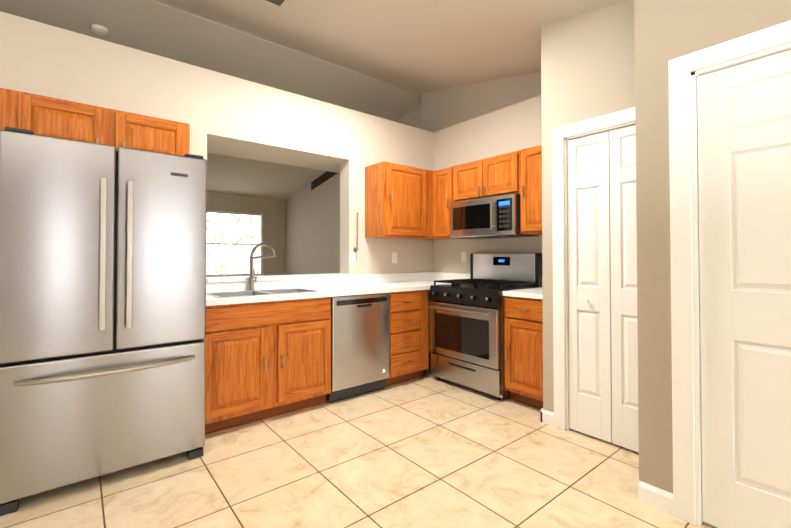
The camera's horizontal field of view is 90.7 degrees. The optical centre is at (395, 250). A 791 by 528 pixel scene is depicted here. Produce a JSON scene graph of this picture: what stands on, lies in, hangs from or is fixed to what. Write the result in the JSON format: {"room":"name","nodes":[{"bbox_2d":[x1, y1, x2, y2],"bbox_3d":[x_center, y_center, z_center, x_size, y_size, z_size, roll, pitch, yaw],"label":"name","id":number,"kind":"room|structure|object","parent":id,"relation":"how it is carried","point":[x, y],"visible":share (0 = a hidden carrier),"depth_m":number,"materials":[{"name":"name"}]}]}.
{"room":"kitchen","nodes":[
{"label":"kitchen","id":0,"kind":"room"},
{"bbox_2d":[0,11,433,355],"bbox_3d":[-2.785,-0.119,2.623,8.120,2.775,0.640,1,-1,-39],"label":"wall","id":1,"kind":"structure","parent":0,"point":[224,114],"depth_m":3.42,"materials":[{"name":"beige paint"}]},
{"bbox_2d":[0,88,189,155],"bbox_3d":[-1.966,-0.751,2.633,0.990,0.340,0.384,1,-1,-39],"label":"upper cabinet","id":2,"kind":"object","parent":1,"relation":"attached to","point":[50,116],"visible":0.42,"depth_m":2.47,"materials":[{"name":"brown wood"}]},
{"bbox_2d":[206,273,350,282],"bbox_3d":[-1.078,0.259,3.715,1.377,0.035,0.260,1,-1,-39],"label":"sill","id":3,"kind":"structure","parent":1,"relation":"attached to","point":[267,277],"depth_m":3.57,"materials":[{"name":"white stone"}]},
{"bbox_2d":[349,253,355,264],"bbox_3d":[-0.449,0.092,4.098,0.075,0.120,0.011,1,-1,-39],"label":"light switch","id":4,"kind":"object","parent":1,"relation":"attached to","point":[352,259],"visible":1,"depth_m":4.10,"materials":[{"name":"white plastic"}]},
{"bbox_2d":[353,212,358,250],"bbox_3d":[-0.408,-0.190,4.101,0.043,0.407,0.065,1,-1,-39],"label":"paper towel holder","id":5,"kind":"object","parent":1,"relation":"attached to","point":[355,248],"visible":1,"depth_m":4.08,"materials":[{"name":"silver metal"}]},
{"bbox_2d":[392,253,396,262],"bbox_3d":[-0.011,0.088,4.456,0.075,0.120,0.007,1,-1,-39],"label":"electrical outlet","id":6,"kind":"object","parent":1,"relation":"attached to","point":[394,257],"visible":1,"depth_m":4.45,"materials":[{"name":"white plastic"}]},
{"bbox_2d":[365,161,432,238],"bbox_3d":[0.065,-0.515,4.280,0.705,0.760,0.384,1,-1,-39],"label":"upper cabinet","id":7,"kind":"object","parent":1,"relation":"attached to","point":[398,201],"visible":1,"depth_m":4.11,"materials":[{"name":"brown wood"}]},
{"bbox_2d":[207,192,284,274],"bbox_3d":[-5.782,-0.519,6.579,8.450,3.700,0.150,1,-1,-39],"label":"wall","id":8,"kind":"structure","parent":0,"point":[272,210],"depth_m":8.83,"materials":[{"name":"beige paint"}]},
{"bbox_2d":[206,210,263,276],"bbox_3d":[-3.645,-0.124,8.169,1.810,1.390,0.060,1,-1,-39],"label":"living room window","id":9,"kind":"structure","parent":8,"relation":"in","point":[233,239],"depth_m":8.34,"materials":[{"name":"white glass"}]},
{"bbox_2d":[0,0,629,198],"bbox_3d":[-1.628,-1.767,1.392,8.570,0.985,13.470,1,-1,-39],"label":"ceiling","id":10,"kind":"structure","parent":0,"point":[392,60],"depth_m":3.70,"materials":[{"name":"beige paint"}]},
{"bbox_2d":[91,24,107,34],"bbox_3d":[-2.689,-1.996,3.550,0.130,0.040,0.130,1,-1,-39],"label":"smoke detector","id":11,"kind":"object","parent":10,"relation":"attached to","point":[99,29],"visible":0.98,"depth_m":3.52,"materials":[{"name":"white plastic"}]},
{"bbox_2d":[266,0,284,5],"bbox_3d":[-0.837,-1.789,2.390,0.515,0.124,0.580,1,-1,-39],"label":"ceiling light fixture","id":12,"kind":"object","parent":10,"relation":"attached to","point":[278,2],"visible":1,"depth_m":2.72,"materials":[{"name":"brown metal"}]},
{"bbox_2d":[0,356,716,527],"bbox_3d":[-1.628,1.279,1.344,8.570,0.060,13.470,1,-1,-39],"label":"floor","id":13,"kind":"structure","parent":0,"point":[428,450],"depth_m":2.17,"materials":[{"name":"tile"}]},
{"bbox_2d":[0,127,206,515],"bbox_3d":[-1.758,0.341,2.411,0.915,1.848,0.914,1,-1,-39],"label":"refrigerator","id":14,"kind":"object","parent":13,"relation":"on","point":[102,304],"visible":1,"depth_m":2.06,"materials":[{"name":"grey metal"}]},
{"bbox_2d":[202,297,330,434],"bbox_3d":[-1.095,0.830,3.127,0.996,0.893,0.670,1,-1,-39],"label":"base cabinet","id":15,"kind":"object","parent":13,"relation":"on","point":[266,360],"visible":0.83,"depth_m":2.86,"materials":[{"name":"brown wood"}]},
{"bbox_2d":[206,272,469,305],"bbox_3d":[-0.409,0.322,3.718,2.797,0.139,0.642,1,-1,-39],"label":"countertop","id":16,"kind":"structure","parent":15,"relation":"on","point":[361,284],"depth_m":3.64,"materials":[{"name":"white stone"}]},
{"bbox_2d":[248,243,275,290],"bbox_3d":[-1.135,0.141,3.359,0.270,0.408,0.110,0,-1,19],"label":"faucet","id":17,"kind":"object","parent":16,"relation":"on","point":[252,281],"visible":1,"depth_m":3.35,"materials":[{"name":"silver metal"}]},
{"bbox_2d":[206,288,320,297],"bbox_3d":[-1.065,0.436,3.162,0.800,0.193,0.440,1,-1,-39],"label":"sink","id":18,"kind":"object","parent":16,"relation":"in","point":[255,292],"visible":0.25,"depth_m":3.24,"materials":[{"name":"silver metal"}]},
{"bbox_2d":[326,293,389,402],"bbox_3d":[-0.477,0.840,3.637,0.600,0.889,0.614,1,-1,-39],"label":"dishwasher","id":19,"kind":"object","parent":13,"relation":"on","point":[360,344],"visible":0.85,"depth_m":3.38,"materials":[{"name":"grey metal"}]},
{"bbox_2d":[386,290,428,386],"bbox_3d":[-0.041,0.844,3.987,0.510,0.893,0.666,1,-1,-39],"label":"drawers","id":20,"kind":"object","parent":13,"relation":"on","point":[409,335],"visible":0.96,"depth_m":3.75,"materials":[{"name":"brown wood"}]},
{"bbox_2d":[428,253,541,399],"bbox_3d":[0.840,0.658,3.780,0.773,1.259,0.822,1,-1,-39],"label":"range","id":21,"kind":"object","parent":13,"relation":"on","point":[466,332],"visible":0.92,"depth_m":3.61,"materials":[{"name":"silver metal"}]},
{"bbox_2d":[504,296,542,409],"bbox_3d":[1.271,0.833,3.321,0.670,0.893,0.424,1,-1,-39],"label":"base cabinet","id":22,"kind":"object","parent":13,"relation":"on","point":[523,346],"visible":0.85,"depth_m":3.15,"materials":[{"name":"brown wood"}]},
{"bbox_2d":[502,279,542,298],"bbox_3d":[1.287,0.316,3.341,0.642,0.139,0.423,1,-1,-39],"label":"countertop","id":23,"kind":"structure","parent":22,"relation":"on","point":[535,293],"depth_m":3.21,"materials":[{"name":"white stone"}]},
{"bbox_2d":[285,72,540,274],"bbox_3d":[1.532,-0.559,4.019,0.330,3.700,13.350,1,-1,-39],"label":"wall","id":24,"kind":"structure","parent":0,"point":[312,231],"depth_m":7.27,"materials":[{"name":"beige paint"}]},
{"bbox_2d":[311,171,336,190],"bbox_3d":[-1.321,-1.441,7.559,0.007,0.404,1.320,1,-1,-39],"label":"air vent","id":25,"kind":"object","parent":24,"relation":"in","point":[322,178],"visible":0.64,"depth_m":7.73,"materials":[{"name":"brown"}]},
{"bbox_2d":[433,95,541,272],"bbox_3d":[1.120,-0.095,4.160,0.120,2.775,1.900,1,-1,-39],"label":"wall","id":26,"kind":"structure","parent":0,"point":[513,128],"depth_m":4.25,"materials":[{"name":"beige paint"}]},
{"bbox_2d":[420,166,458,239],"bbox_3d":[0.523,-0.512,4.494,0.384,0.760,0.633,1,-1,-39],"label":"upper cabinet","id":27,"kind":"object","parent":26,"relation":"attached to","point":[442,179],"visible":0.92,"depth_m":4.26,"materials":[{"name":"brown wood"}]},
{"bbox_2d":[461,252,465,261],"bbox_3d":[0.780,0.078,4.474,0.006,0.120,0.075,1,-1,-39],"label":"electrical outlet","id":28,"kind":"object","parent":26,"relation":"attached to","point":[463,256],"visible":1,"depth_m":4.47,"materials":[{"name":"white plastic"}]},
{"bbox_2d":[453,150,519,201],"bbox_3d":[0.979,-0.705,3.938,0.384,0.392,0.802,1,-1,-39],"label":"upper cabinet","id":29,"kind":"object","parent":26,"relation":"attached to","point":[498,175],"visible":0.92,"depth_m":3.79,"materials":[{"name":"brown wood"}]},
{"bbox_2d":[450,194,539,238],"bbox_3d":[0.954,-0.314,3.905,0.460,0.374,0.784,1,-1,-39],"label":"over-the-range microwave","id":30,"kind":"object","parent":29,"relation":"attached to","point":[491,217],"visible":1,"depth_m":3.72,"materials":[{"name":"grey metal"}]},
{"bbox_2d":[520,145,541,234],"bbox_3d":[1.376,-0.528,3.445,0.384,0.760,0.451,1,-1,-39],"label":"upper cabinet","id":31,"kind":"object","parent":26,"relation":"attached to","point":[531,187],"visible":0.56,"depth_m":3.43,"materials":[{"name":"brown wood"}]},
{"bbox_2d":[541,0,634,442],"bbox_3d":[1.423,-0.582,2.597,0.100,3.700,0.920,1,-1,-39],"label":"wall","id":32,"kind":"structure","parent":0,"point":[587,65],"depth_m":2.73,"materials":[{"name":"beige paint"}]},
{"bbox_2d":[552,107,635,430],"bbox_3d":[1.387,0.191,2.576,0.068,2.155,0.708,1,-1,-39],"label":"door frame","id":33,"kind":"structure","parent":32,"relation":"attached to","point":[595,125],"depth_m":2.78,"materials":[{"name":"white wood"}]},
{"bbox_2d":[567,125,638,451],"bbox_3d":[1.396,0.234,2.546,0.075,2.037,0.565,1,-1,-39],"label":"bifold pantry door","id":34,"kind":"structure","parent":32,"relation":"in","point":[602,311],"depth_m":2.58,"materials":[{"name":"white wood"}]},
{"bbox_2d":[634,0,790,493],"bbox_3d":[3.087,-0.621,0.096,0.475,3.700,5.300,1,-1,-39],"label":"wall","id":35,"kind":"structure","parent":0,"point":[666,31],"depth_m":1.92,"materials":[{"name":"beige paint"}]},
{"bbox_2d":[541,408,673,515],"bbox_3d":[2.863,1.187,0.411,0.589,0.095,6.114,1,-1,-39],"label":"baseboard","id":36,"kind":"structure","parent":35,"relation":"attached to","point":[656,497],"depth_m":1.92,"materials":[{"name":"white wood"}]},
{"bbox_2d":[668,20,790,525],"bbox_3d":[1.673,0.166,1.512,0.118,2.170,1.000,1,-1,-39],"label":"door frame","id":37,"kind":"structure","parent":35,"relation":"attached to","point":[685,340],"depth_m":1.81,"materials":[{"name":"white wood"}]},
{"bbox_2d":[697,50,790,527],"bbox_3d":[1.641,0.212,1.486,0.110,2.053,0.794,1,-1,-39],"label":"door","id":38,"kind":"structure","parent":35,"relation":"in","point":[744,149],"depth_m":1.68,"materials":[{"name":"white wood"}]}
]}

